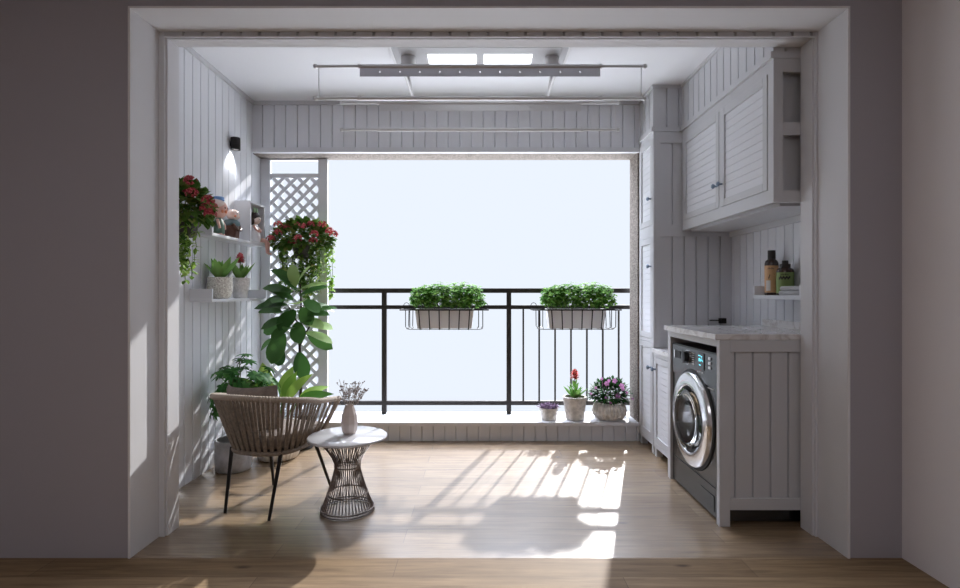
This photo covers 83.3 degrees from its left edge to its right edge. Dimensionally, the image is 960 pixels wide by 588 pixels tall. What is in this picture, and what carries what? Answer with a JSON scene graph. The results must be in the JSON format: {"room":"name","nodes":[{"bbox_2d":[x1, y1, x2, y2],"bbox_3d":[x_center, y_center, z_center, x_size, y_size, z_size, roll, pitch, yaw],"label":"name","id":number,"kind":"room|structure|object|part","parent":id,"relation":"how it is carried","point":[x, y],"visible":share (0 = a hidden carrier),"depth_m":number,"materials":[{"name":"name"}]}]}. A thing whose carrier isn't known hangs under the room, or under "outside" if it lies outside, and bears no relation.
{"room":"balcony","nodes":[
{"label":"balcony","id":0,"kind":"room"},
{"bbox_2d":[179,47,260,488],"bbox_3d":[-1.951,-0.183,3.710,0.198,2.767,1.860,0,0,0],"label":"wall","id":1,"kind":"structure","parent":0,"point":[211,112],"depth_m":3.70,"materials":[{"name":"white paint"}]},
{"bbox_2d":[179,175,218,284],"bbox_3d":[-1.691,-0.373,3.133,0.419,0.639,0.442,0,0,0],"label":"hanging flower basket","id":2,"kind":"object","parent":1,"relation":"hanging from","point":[203,208],"visible":0.6,"depth_m":3.06,"materials":[{"name":"green"}]},
{"bbox_3d":[-1.720,-0.390,3.140,0.164,0.120,0.164,0,0,0],"label":"pot","id":3,"kind":"part","parent":2,"relation":"part of","materials":[{"name":"grey"}]},
{"bbox_2d":[189,289,266,301],"bbox_3d":[-1.779,0.009,3.880,0.144,0.085,0.880,0,0,0],"label":"wall shelf","id":4,"kind":"object","parent":1,"relation":"attached to","point":[195,295],"visible":0.89,"depth_m":3.47,"materials":[{"name":"white paint"}]},
{"bbox_3d":[-1.779,-0.001,3.447,0.144,0.065,0.014,0,0,0],"label":"panel","id":5,"kind":"part","parent":4,"relation":"part of","materials":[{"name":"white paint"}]},
{"bbox_2d":[205,257,239,298],"bbox_3d":[-1.747,-0.111,3.650,0.254,0.284,0.193,0,0,9],"label":"potted succulent","id":6,"kind":"object","parent":4,"relation":"on","point":[222,286],"visible":0.96,"depth_m":3.61,"materials":[{"name":"green plant"}]},
{"bbox_2d":[206,277,232,298],"bbox_3d":[-1.765,-0.041,3.665,0.164,0.145,0.164,0,0,0],"label":"pot","id":7,"kind":"object","parent":6,"relation":"on","point":[222,287],"depth_m":3.60,"materials":[{"name":"grey stone"}]},
{"bbox_2d":[232,252,254,297],"bbox_3d":[-1.774,-0.140,4.006,0.161,0.342,0.171,0,0,-40],"label":"bromeliad","id":8,"kind":"object","parent":4,"relation":"on","point":[241,284],"visible":0.86,"depth_m":3.95,"materials":[{"name":"green plant"}]},
{"bbox_2d":[232,278,250,297],"bbox_3d":[-1.772,-0.043,3.990,0.144,0.150,0.144,0,0,0],"label":"pot","id":9,"kind":"object","parent":8,"relation":"on","point":[240,285],"depth_m":3.94,"materials":[{"name":"grey stone"}]},
{"bbox_3d":[-1.779,-0.001,4.313,0.144,0.065,0.014,0,0,0],"label":"panel","id":10,"kind":"part","parent":4,"relation":"part of","materials":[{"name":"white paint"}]},
{"bbox_2d":[197,224,264,246],"bbox_3d":[-1.793,-0.424,3.930,0.116,0.092,0.860,0,0,0],"label":"wall shelf","id":11,"kind":"object","parent":1,"relation":"attached to","point":[209,234],"visible":0.7,"depth_m":3.73,"materials":[{"name":"white paint"}]},
{"bbox_3d":[-1.793,-0.434,3.507,0.116,0.072,0.014,0,0,0],"label":"panel","id":12,"kind":"part","parent":11,"relation":"part of","materials":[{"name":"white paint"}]},
{"bbox_2d":[213,196,227,234],"bbox_3d":[-1.794,-0.533,3.705,0.128,0.270,0.134,0,0,0],"label":"figurine","id":13,"kind":"object","parent":11,"relation":"on","point":[220,227],"visible":0.7,"depth_m":3.68,"materials":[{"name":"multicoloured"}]},
{"bbox_2d":[224,209,242,238],"bbox_3d":[-1.792,-0.505,3.900,0.121,0.214,0.126,0,0,0],"label":"figurine","id":14,"kind":"object","parent":11,"relation":"on","point":[233,227],"visible":0.94,"depth_m":3.86,"materials":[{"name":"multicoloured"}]},
{"bbox_2d":[234,200,264,243],"bbox_3d":[-1.791,-0.552,4.207,0.122,0.306,0.275,0,0,0],"label":"display box","id":15,"kind":"object","parent":11,"relation":"on","point":[244,207],"visible":0.64,"depth_m":4.07,"materials":[{"name":"white paint"}]},
{"bbox_2d":[251,207,271,254],"bbox_3d":[-1.738,-0.495,4.254,0.162,0.372,0.115,0,0,0],"label":"figurine","id":16,"kind":"object","parent":11,"relation":"on","point":[255,216],"visible":0.89,"depth_m":4.22,"materials":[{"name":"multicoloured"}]},
{"bbox_3d":[-1.700,-0.375,4.264,0.086,0.132,0.032,0,0,0],"label":"leg","id":17,"kind":"part","parent":16,"relation":"part of","materials":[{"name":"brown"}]},
{"bbox_2d":[230,136,239,150],"bbox_3d":[-1.817,-1.115,4.010,0.070,0.090,0.066,0,0,0],"label":"wall lamp","id":18,"kind":"object","parent":1,"relation":"attached to","point":[235,141],"visible":1,"depth_m":3.98,"materials":[{"name":"black metal"}]},
{"bbox_2d":[183,47,639,104],"bbox_3d":[-0.277,-1.553,3.588,3.150,0.028,1.616,0,0,0],"label":"trim","id":19,"kind":"structure","parent":1,"relation":"attached to","point":[192,51],"depth_m":4.38,"materials":[{"name":"grey paint"}]},
{"bbox_2d":[317,412,640,440],"bbox_3d":[-0.260,1.123,4.594,3.209,0.155,0.412,0,0,0],"label":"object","id":20,"kind":"structure","parent":1,"relation":"attached to","point":[398,426],"depth_m":4.41,"materials":[{"name":"white paint"}]},
{"bbox_2d":[261,158,328,416],"bbox_3d":[-1.579,-0.053,4.603,0.567,2.194,0.045,0,0,0],"label":"lattice screen","id":21,"kind":"object","parent":20,"relation":"on","point":[322,182],"visible":0.51,"depth_m":4.59,"materials":[{"name":"white paint"}]},
{"bbox_3d":[-1.822,-0.052,4.603,0.080,2.193,0.045,0,0,0],"label":"post","id":22,"kind":"part","parent":21,"relation":"part of","materials":[{"name":"white paint"}]},
{"bbox_3d":[-1.577,-1.004,4.602,0.409,0.036,0.040,0,0,0],"label":"rail","id":23,"kind":"part","parent":21,"relation":"part of","materials":[{"name":"white paint"}]},
{"bbox_3d":[-1.577,-1.143,4.602,0.409,0.015,0.040,0,0,0],"label":"rail","id":24,"kind":"part","parent":21,"relation":"part of","materials":[{"name":"white paint"}]},
{"bbox_3d":[-1.577,1.012,4.602,0.409,0.064,0.040,0,0,0],"label":"rail","id":25,"kind":"part","parent":21,"relation":"part of","materials":[{"name":"white paint"}]},
{"bbox_2d":[266,215,337,305],"bbox_3d":[-1.429,-0.265,4.397,0.627,0.747,0.370,0,0,0],"label":"hanging flower basket","id":26,"kind":"object","parent":21,"relation":"hanging from","point":[303,249],"visible":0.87,"depth_m":4.35,"materials":[{"name":"green"}]},
{"bbox_3d":[-1.450,-0.350,4.420,0.164,0.120,0.164,0,0,0],"label":"pot","id":27,"kind":"part","parent":26,"relation":"part of","materials":[{"name":"grey"}]},
{"bbox_3d":[-1.334,-0.052,4.603,0.078,2.193,0.045,0,0,0],"label":"post","id":28,"kind":"part","parent":21,"relation":"part of","materials":[{"name":"white paint"}]},
{"bbox_2d":[280,288,629,413],"bbox_3d":[-0.195,0.496,4.720,3.590,1.093,0.040,0,0,0],"label":"balcony railing","id":29,"kind":"object","parent":20,"relation":"on","point":[384,402],"visible":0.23,"depth_m":4.70,"materials":[{"name":"grey metal"}]},
{"bbox_3d":[-0.836,0.513,4.720,0.040,1.060,0.038,0,0,0],"label":"post","id":30,"kind":"part","parent":29,"relation":"part of","materials":[{"name":"grey metal"}]},
{"bbox_2d":[400,302,488,329],"bbox_3d":[-0.296,0.186,4.577,0.745,0.226,0.227,0,0,0],"label":"basket","id":31,"kind":"object","parent":29,"relation":"attached to","point":[405,310],"visible":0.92,"depth_m":4.47,"materials":[{"name":"black metal"}]},
{"bbox_2d":[409,281,486,328],"bbox_3d":[-0.271,0.091,4.557,0.666,0.394,0.252,0,0,0],"label":"trough","id":32,"kind":"object","parent":31,"relation":"in","point":[456,297],"visible":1,"depth_m":4.49,"materials":[{"name":"white"}]},
{"bbox_3d":[-0.195,0.950,4.720,3.590,0.036,0.040,0,0,0],"label":"rail","id":33,"kind":"part","parent":29,"relation":"part of","materials":[{"name":"grey metal"}]},
{"bbox_3d":[-0.195,0.115,4.720,3.590,0.035,0.040,0,0,0],"label":"rail","id":34,"kind":"part","parent":29,"relation":"part of","materials":[{"name":"grey metal"}]},
{"bbox_3d":[-0.195,-0.029,4.720,3.590,0.041,0.040,0,0,0],"label":"rail","id":35,"kind":"part","parent":29,"relation":"part of","materials":[{"name":"grey metal"}]},
{"bbox_3d":[0.252,0.513,4.720,0.040,1.060,0.038,0,0,0],"label":"post","id":36,"kind":"part","parent":29,"relation":"part of","materials":[{"name":"grey metal"}]},
{"bbox_2d":[530,302,621,329],"bbox_3d":[0.805,0.186,4.577,0.745,0.226,0.227,0,0,0],"label":"basket","id":37,"kind":"object","parent":29,"relation":"attached to","point":[538,310],"visible":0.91,"depth_m":4.47,"materials":[{"name":"black metal"}]},
{"bbox_2d":[539,281,617,328],"bbox_3d":[0.831,0.091,4.557,0.666,0.394,0.252,0,0,0],"label":"trough","id":38,"kind":"object","parent":37,"relation":"in","point":[553,296],"visible":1,"depth_m":4.49,"materials":[{"name":"green plant"}]},
{"bbox_2d":[536,401,559,420],"bbox_3d":[0.568,0.973,4.490,0.179,0.144,0.192,0,0,-43],"label":"lavender","id":39,"kind":"object","parent":20,"relation":"on","point":[548,411],"visible":1,"depth_m":4.45,"materials":[{"name":"white ceramic"}]},
{"bbox_2d":[563,369,587,420],"bbox_3d":[0.798,0.831,4.500,0.212,0.426,0.196,0,0,0],"label":"bromeliad","id":40,"kind":"object","parent":20,"relation":"on","point":[574,402],"visible":1,"depth_m":4.44,"materials":[{"name":"green plant"}]},
{"bbox_2d":[587,375,633,420],"bbox_3d":[1.077,0.858,4.518,0.402,0.373,0.336,0,0,0],"label":"flowers","id":41,"kind":"object","parent":20,"relation":"on","point":[611,407],"visible":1,"depth_m":4.43,"materials":[{"name":"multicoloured plant"}]},
{"bbox_3d":[1.082,0.974,4.520,0.288,0.142,0.288,0,0,0],"label":"pot","id":42,"kind":"part","parent":41,"relation":"part of","materials":[{"name":"beige stone"}]},
{"bbox_2d":[253,105,639,146],"bbox_3d":[0.018,-1.367,4.518,3.764,0.401,0.244,0,0,0],"label":"wall header","id":43,"kind":"structure","parent":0,"point":[273,125],"depth_m":4.40,"materials":[{"name":"white paint"}]},
{"bbox_2d":[252,147,639,153],"bbox_3d":[-0.277,-1.171,4.405,3.150,0.038,0.046,0,0,0],"label":"trim","id":44,"kind":"structure","parent":43,"relation":"attached to","point":[256,150],"depth_m":4.38,"materials":[{"name":"white paint"}]},
{"bbox_2d":[253,153,638,421],"bbox_3d":[-0.282,-0.060,4.524,3.164,2.211,0.232,0,0,0],"label":"trim","id":45,"kind":"structure","parent":43,"relation":"attached to","point":[634,158],"depth_m":4.53,"materials":[{"name":"stone"}]},
{"bbox_2d":[0,0,901,557],"bbox_3d":[-0.600,-0.225,2.617,5.400,2.850,0.326,0,0,0],"label":"wall","id":46,"kind":"structure","parent":0,"point":[64,63],"depth_m":2.45,"materials":[{"name":"grey paint"}]},
{"bbox_2d":[159,32,817,536],"bbox_3d":[0.041,-0.048,2.726,3.256,2.496,0.116,0,0,0],"label":"trim","id":47,"kind":"structure","parent":46,"relation":"attached to","point":[169,46],"depth_m":2.72,"materials":[{"name":"white paint"}]},
{"bbox_2d":[128,6,849,558],"bbox_3d":[0.041,-0.050,2.560,3.264,2.500,0.216,0,0,0],"label":"trim","id":48,"kind":"structure","parent":46,"relation":"attached to","point":[830,25],"depth_m":2.55,"materials":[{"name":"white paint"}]},
{"bbox_2d":[164,32,815,35],"bbox_3d":[0.049,-1.286,2.674,3.218,0.020,0.012,0,0,0],"label":"trim","id":49,"kind":"structure","parent":46,"relation":"attached to","point":[165,33],"depth_m":2.67,"materials":[{"name":"grey paint"}]},
{"bbox_2d":[191,47,715,100],"bbox_3d":[0.025,-1.683,3.710,4.150,0.233,1.860,0,0,0],"label":"ceiling","id":50,"kind":"structure","parent":0,"point":[262,73],"depth_m":3.91,"materials":[{"name":"white paint"}]},
{"bbox_2d":[313,47,646,131],"bbox_3d":[0.000,-1.337,3.395,1.917,0.459,0.620,0,0,0],"label":"drying rack","id":51,"kind":"object","parent":50,"relation":"hanging from","point":[407,60],"visible":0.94,"depth_m":3.31,"materials":[{"name":"grey metal"}]},
{"bbox_3d":[-0.175,-1.482,3.410,0.300,0.008,0.130,0,0,0],"label":"light panel","id":52,"kind":"part","parent":51,"relation":"part of","materials":[{"name":"white plastic"}]},
{"bbox_3d":[0.000,-1.123,3.690,1.880,0.023,0.023,0,0,0],"label":"rod","id":53,"kind":"part","parent":51,"relation":"part of","materials":[{"name":"white plastic"}]},
{"bbox_3d":[0.000,-1.307,3.690,1.880,0.023,0.023,0,0,0],"label":"rod","id":54,"kind":"part","parent":51,"relation":"part of","materials":[{"name":"white plastic"}]},
{"bbox_3d":[0.000,-1.123,3.100,1.880,0.023,0.023,0,0,0],"label":"rod","id":55,"kind":"part","parent":51,"relation":"part of","materials":[{"name":"silver metal"}]},
{"bbox_3d":[0.000,-1.307,3.100,1.880,0.023,0.023,0,0,0],"label":"rod","id":56,"kind":"part","parent":51,"relation":"part of","materials":[{"name":"silver metal"}]},
{"bbox_3d":[0.175,-1.482,3.410,0.300,0.008,0.130,0,0,0],"label":"light panel","id":57,"kind":"part","parent":51,"relation":"part of","materials":[{"name":"white plastic"}]},
{"bbox_2d":[0,441,948,587],"bbox_3d":[-0.600,1.260,0.800,5.400,0.120,8.200,0,0,0],"label":"floor","id":58,"kind":"structure","parent":0,"point":[432,499],"depth_m":2.68,"materials":[{"name":"brown wood"}]},
{"bbox_2d":[207,353,280,473],"bbox_3d":[-1.589,0.799,3.631,0.476,0.801,0.423,0,0,0],"label":"potted schefflera","id":59,"kind":"object","parent":58,"relation":"on","point":[241,463],"visible":0.45,"depth_m":3.58,"materials":[{"name":"green plant"}]},
{"bbox_2d":[214,436,251,473],"bbox_3d":[-1.690,1.095,3.700,0.236,0.210,0.236,0,0,0],"label":"pot","id":60,"kind":"object","parent":59,"relation":"on","point":[241,463],"depth_m":3.60,"materials":[{"name":"grey ceramic"}]},
{"bbox_2d":[209,384,341,520],"bbox_3d":[-1.190,0.854,3.118,0.615,0.699,0.629,0,0,13],"label":"armchair","id":61,"kind":"object","parent":58,"relation":"on","point":[260,429],"visible":0.98,"depth_m":2.92,"materials":[{"name":"beige wicker"}]},
{"bbox_3d":[-1.394,1.027,2.994,0.023,0.349,0.086,0,0,10],"label":"leg","id":62,"kind":"part","parent":61,"relation":"part of","materials":[{"name":"black metal"}]},
{"bbox_2d":[226,384,280,430],"bbox_3d":[-1.289,0.645,3.012,0.320,0.280,0.197,0,0,14],"label":"cushion","id":63,"kind":"object","parent":61,"relation":"on","point":[272,391],"depth_m":2.95,"materials":[{"name":"fabric"}]},
{"bbox_3d":[-1.195,0.858,3.101,0.382,0.015,0.353,0,0,14],"label":"seat","id":64,"kind":"part","parent":61,"relation":"part of","materials":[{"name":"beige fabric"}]},
{"bbox_3d":[-1.292,1.027,3.342,0.023,0.351,0.133,0,0,-10],"label":"leg","id":65,"kind":"part","parent":61,"relation":"part of","materials":[{"name":"black metal"}]},
{"bbox_3d":[-1.098,1.027,2.901,0.057,0.350,0.098,0,0,0],"label":"leg","id":66,"kind":"part","parent":61,"relation":"part of","materials":[{"name":"black metal"}]},
{"bbox_2d":[234,419,321,449],"bbox_3d":[-1.195,0.801,3.099,0.421,0.093,0.389,0,0,14],"label":"seat cushion","id":67,"kind":"object","parent":61,"relation":"on","point":[293,439],"depth_m":2.93,"materials":[{"name":"beige fabric"}]},
{"bbox_3d":[-0.962,1.027,3.293,0.023,0.354,0.188,0,0,21],"label":"leg","id":68,"kind":"part","parent":61,"relation":"part of","materials":[{"name":"black metal"}]},
{"bbox_3d":[-0.911,0.750,3.257,0.146,0.242,0.026,0,0,-27],"label":"arm post","id":69,"kind":"part","parent":61,"relation":"part of","materials":[{"name":"beige wicker"}]},
{"bbox_2d":[239,363,332,461],"bbox_3d":[-1.463,0.862,3.906,0.778,0.676,0.545,0,0,0],"label":"potted dieffenbachia","id":70,"kind":"object","parent":58,"relation":"on","point":[290,386],"visible":0.16,"depth_m":3.96,"materials":[{"name":"green plant"}]},
{"bbox_2d":[257,417,299,461],"bbox_3d":[-1.480,1.070,3.960,0.319,0.260,0.319,0,0,0],"label":"pot","id":71,"kind":"object","parent":70,"relation":"on","point":[289,456],"depth_m":3.85,"materials":[{"name":"beige wicker"}]},
{"bbox_2d":[254,264,336,450],"bbox_3d":[-1.421,0.483,4.191,0.637,1.435,0.314,0,0,0],"label":"fiddle leaf fig","id":72,"kind":"object","parent":58,"relation":"on","point":[278,326],"visible":0.78,"depth_m":4.17,"materials":[{"name":"leaf"},{"name":"bark"},{"name":"soil"}]},
{"bbox_2d":[293,416,316,450],"bbox_3d":[-1.405,1.090,4.220,0.256,0.220,0.256,0,0,0],"label":"pot","id":73,"kind":"object","parent":72,"relation":"on","point":[310,446],"depth_m":4.19,"materials":[{"name":"brown wicker"}]},
{"bbox_2d":[307,426,386,520],"bbox_3d":[-0.736,0.991,3.000,0.433,0.414,0.433,0,0,0],"label":"side table","id":74,"kind":"object","parent":58,"relation":"on","point":[333,438],"visible":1,"depth_m":2.94,"materials":[{"name":"grey"}]},
{"bbox_2d":[341,404,357,434],"bbox_3d":[-0.734,0.703,3.040,0.091,0.162,0.093,0,0,0],"label":"vase","id":75,"kind":"object","parent":74,"relation":"on","point":[349,422],"visible":0.98,"depth_m":3.01,"materials":[{"name":"beige ceramic"}]},
{"bbox_2d":[336,380,368,405],"bbox_3d":[-0.715,0.619,3.035,0.178,0.270,0.157,0,0,-15],"label":"dried flowers","id":76,"kind":"object","parent":75,"relation":"in","point":[356,389],"visible":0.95,"depth_m":3.02,"materials":[{"name":"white plant"}]},
{"bbox_2d":[650,348,667,457],"bbox_3d":[1.573,0.802,3.800,0.626,0.795,0.476,0,0,0],"label":"base cabinet","id":77,"kind":"object","parent":58,"relation":"on","point":[660,368],"visible":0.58,"depth_m":3.89,"materials":[{"name":"grey paint"}]},
{"bbox_2d":[652,348,667,356],"bbox_3d":[1.586,0.420,3.800,0.600,0.030,0.476,0,0,0],"label":"countertop","id":78,"kind":"structure","parent":77,"relation":"on","point":[661,351],"depth_m":3.89,"materials":[{"name":"stone"}]},
{"bbox_3d":[1.306,0.782,3.805,0.020,0.631,0.426,0,0,0],"label":"door","id":79,"kind":"part","parent":77,"relation":"part of","materials":[{"name":"grey paint"}]},
{"bbox_3d":[1.307,0.782,3.805,0.006,0.541,0.336,0,0,0],"label":"louvre panel","id":80,"kind":"part","parent":77,"relation":"part of","materials":[{"name":"white paint"}]},
{"bbox_2d":[639,132,731,453],"bbox_3d":[1.573,-0.007,4.223,0.626,2.415,0.367,0,0,0],"label":"tall cabinet","id":81,"kind":"object","parent":58,"relation":"on","point":[685,277],"visible":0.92,"depth_m":4.05,"materials":[{"name":"grey paint"}]},
{"bbox_3d":[1.306,0.733,4.227,0.020,0.731,0.314,0,0,0],"label":"door","id":82,"kind":"part","parent":81,"relation":"part of","materials":[{"name":"grey paint"}]},
{"bbox_3d":[1.307,0.733,4.227,0.006,0.641,0.224,0,0,0],"label":"louvre panel","id":83,"kind":"part","parent":81,"relation":"part of","materials":[{"name":"white paint"}]},
{"bbox_3d":[1.306,-0.045,4.227,0.020,0.766,0.314,0,0,0],"label":"door","id":84,"kind":"part","parent":81,"relation":"part of","materials":[{"name":"grey paint"}]},
{"bbox_3d":[1.307,-0.045,4.227,0.006,0.676,0.224,0,0,0],"label":"louvre panel","id":85,"kind":"part","parent":81,"relation":"part of","materials":[{"name":"white paint"}]},
{"bbox_3d":[1.306,-0.848,4.227,0.020,0.651,0.314,0,0,0],"label":"door","id":86,"kind":"part","parent":81,"relation":"part of","materials":[{"name":"grey paint"}]},
{"bbox_3d":[1.307,-0.848,4.227,0.006,0.561,0.224,0,0,0],"label":"louvre panel","id":87,"kind":"part","parent":81,"relation":"part of","materials":[{"name":"white paint"}]},
{"bbox_3d":[1.309,-0.040,4.224,0.022,2.350,0.366,0,0,0],"label":"frame","id":88,"kind":"part","parent":81,"relation":"part of","materials":[{"name":"grey paint"}]},
{"bbox_3d":[1.603,-0.406,4.051,0.566,1.618,0.022,0,0,0],"label":"frame","id":89,"kind":"part","parent":81,"relation":"part of","materials":[{"name":"grey paint"}]},
{"bbox_2d":[709,318,726,322],"bbox_3d":[1.775,0.200,4.032,0.130,0.040,0.030,0,0,0],"label":"lever","id":90,"kind":"object","parent":81,"relation":"attached to","point":[720,320],"visible":1,"depth_m":4.03,"materials":[{"name":"black metal"}]},
{"bbox_2d":[664,319,800,526],"bbox_3d":[1.550,0.682,3.172,0.673,1.035,0.776,0,0,0],"label":"base cabinet","id":91,"kind":"object","parent":58,"relation":"on","point":[759,366],"visible":0.66,"depth_m":2.80,"materials":[{"name":"grey paint"}]},
{"bbox_3d":[1.560,0.719,3.527,0.651,0.962,0.045,0,0,0],"label":"panel","id":92,"kind":"part","parent":91,"relation":"part of","materials":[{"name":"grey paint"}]},
{"bbox_3d":[1.245,0.257,3.162,0.020,0.037,0.686,0,0,0],"label":"rail","id":93,"kind":"part","parent":91,"relation":"part of","materials":[{"name":"grey paint"}]},
{"bbox_2d":[664,325,800,339],"bbox_3d":[1.550,0.222,3.172,0.673,0.030,0.776,0,0,0],"label":"countertop","id":94,"kind":"structure","parent":91,"relation":"on","point":[715,332],"depth_m":2.98,"materials":[{"name":"stone"}]},
{"bbox_3d":[1.560,0.719,2.801,0.651,0.962,0.035,0,0,0],"label":"frame","id":95,"kind":"part","parent":91,"relation":"part of","materials":[{"name":"grey paint"}]},
{"bbox_2d":[672,343,800,520],"bbox_3d":[1.520,0.757,3.164,0.640,0.885,0.668,0,0,0],"label":"washing machine","id":96,"kind":"object","parent":58,"relation":"on","point":[694,365],"visible":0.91,"depth_m":3.03,"materials":[{"name":"grey metal"}]},
{"bbox_3d":[1.243,0.382,3.395,0.002,0.087,0.160,0,0,0],"label":"detergent drawer","id":97,"kind":"part","parent":96,"relation":"part of","materials":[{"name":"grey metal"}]},
{"bbox_3d":[1.240,0.378,3.382,0.003,0.045,0.075,0,0,0],"label":"handle","id":98,"kind":"part","parent":96,"relation":"part of","materials":[{"name":"grey plastic"}]},
{"bbox_3d":[1.254,0.730,3.160,0.108,0.350,0.350,0,0,0],"label":"glass","id":99,"kind":"part","parent":96,"relation":"part of","materials":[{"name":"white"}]},
{"bbox_3d":[1.230,0.730,3.160,0.036,0.548,0.548,0,0,0],"label":"door","id":100,"kind":"part","parent":96,"relation":"part of","materials":[{"name":"silver metal"}]},
{"bbox_3d":[1.248,0.409,3.164,0.008,0.181,0.668,0,0,0],"label":"control panel","id":101,"kind":"part","parent":96,"relation":"part of","materials":[{"name":"grey metal"}]},
{"bbox_2d":[539,406,557,420],"bbox_3d":[0.573,0.995,4.500,0.156,0.100,0.156,0,0,0],"label":"pot","id":102,"kind":"object","parent":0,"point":[548,413],"depth_m":4.44,"materials":[{"name":"white ceramic"}]},
{"bbox_2d":[563,394,586,420],"bbox_3d":[0.790,0.949,4.500,0.196,0.192,0.196,0,0,0],"label":"pot","id":103,"kind":"object","parent":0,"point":[574,404],"depth_m":4.43,"materials":[{"name":"white ceramic"}]},
{"bbox_2d":[732,222,800,324],"bbox_3d":[1.994,-0.183,3.710,0.212,2.767,1.860,0,0,0],"label":"wall","id":104,"kind":"structure","parent":0,"point":[749,251],"depth_m":3.64,"materials":[{"name":"white paint"}]},
{"bbox_2d":[639,47,800,138],"bbox_3d":[1.588,-1.409,3.595,0.600,0.317,1.627,0,0,0],"label":"trim","id":105,"kind":"structure","parent":104,"relation":"attached to","point":[665,105],"depth_m":3.76,"materials":[{"name":"grey paint"}]},
{"bbox_2d":[682,58,800,231],"bbox_3d":[1.679,-0.839,3.410,0.413,0.753,1.252,0,0,0],"label":"upper cabinet","id":106,"kind":"object","parent":104,"relation":"attached to","point":[741,159],"visible":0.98,"depth_m":3.09,"materials":[{"name":"grey paint"}]},
{"bbox_3d":[1.519,-0.850,3.709,0.020,0.607,0.589,0,0,0],"label":"door","id":107,"kind":"part","parent":106,"relation":"part of","materials":[{"name":"grey paint"}]},
{"bbox_3d":[1.520,-0.850,3.709,0.006,0.517,0.499,0,0,0],"label":"louvre panel","id":108,"kind":"part","parent":106,"relation":"part of","materials":[{"name":"white paint"}]},
{"bbox_2d":[638,51,800,143],"bbox_3d":[1.585,-1.233,3.579,0.605,0.034,1.597,0,0,0],"label":"trim","id":109,"kind":"structure","parent":106,"relation":"on","point":[773,54],"depth_m":3.25,"materials":[{"name":"grey paint"}]},
{"bbox_3d":[1.520,-0.850,3.113,0.006,0.517,0.454,0,0,0],"label":"louvre panel","id":110,"kind":"part","parent":106,"relation":"part of","materials":[{"name":"white paint"}]},
{"bbox_3d":[1.519,-0.850,3.113,0.020,0.607,0.544,0,0,0],"label":"door","id":111,"kind":"part","parent":106,"relation":"part of","materials":[{"name":"grey paint"}]},
{"bbox_3d":[1.718,-0.483,3.425,0.291,0.042,1.182,0,0,0],"label":"moulding","id":112,"kind":"part","parent":106,"relation":"part of","materials":[{"name":"grey paint"}]},
{"bbox_2d":[729,215,800,236],"bbox_3d":[1.877,-0.447,3.411,0.023,0.043,1.258,0,0,0],"label":"trim","id":113,"kind":"structure","parent":106,"relation":"attached to","point":[795,219],"depth_m":3.52,"materials":[{"name":"grey paint"}]},
{"bbox_3d":[1.711,-0.845,2.795,0.350,0.741,0.022,0,0,0],"label":"frame","id":114,"kind":"part","parent":106,"relation":"part of","materials":[{"name":"grey paint"}]},
{"bbox_2d":[753,285,800,299],"bbox_3d":[1.813,-0.009,3.185,0.147,0.082,0.510,0,0,0],"label":"wall shelf","id":115,"kind":"object","parent":104,"relation":"attached to","point":[758,291],"visible":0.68,"depth_m":3.25,"materials":[{"name":"white paint"}]},
{"bbox_3d":[1.813,-0.021,3.433,0.147,0.058,0.015,0,0,0],"label":"panel","id":116,"kind":"part","parent":115,"relation":"part of","materials":[{"name":"white paint"}]},
{"bbox_2d":[764,250,778,294],"bbox_3d":[1.822,-0.132,3.375,0.079,0.280,0.079,0,0,0],"label":"bottle","id":117,"kind":"object","parent":115,"relation":"on","point":[771,265],"visible":0.91,"depth_m":3.35,"materials":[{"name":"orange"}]},
{"bbox_2d":[776,260,793,294],"bbox_3d":[1.828,-0.096,3.235,0.095,0.208,0.096,0,0,0],"label":"bottle","id":118,"kind":"object","parent":115,"relation":"on","point":[785,273],"visible":0.88,"depth_m":3.20,"materials":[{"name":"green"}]},
{"bbox_2d":[779,291,798,294],"bbox_3d":[1.806,-0.005,3.065,0.113,0.026,0.200,0,0,0],"label":"folded towel","id":119,"kind":"object","parent":115,"relation":"on","point":[780,292],"visible":0.59,"depth_m":3.06,"materials":[{"name":"grey fabric"}]},
{"bbox_2d":[780,286,798,290],"bbox_3d":[1.810,-0.032,3.064,0.113,0.026,0.192,0,0,0],"label":"folded towel","id":120,"kind":"object","parent":119,"relation":"on","point":[782,288],"visible":0.5,"depth_m":3.06,"materials":[{"name":"grey fabric"}]},
{"bbox_2d":[902,0,959,587],"bbox_3d":[2.009,-0.225,-0.423,0.182,2.850,5.754,0,0,0],"label":"wall","id":121,"kind":"structure","parent":0,"point":[930,28],"depth_m":2.29,"materials":[{"name":"white paint"}]}
]}

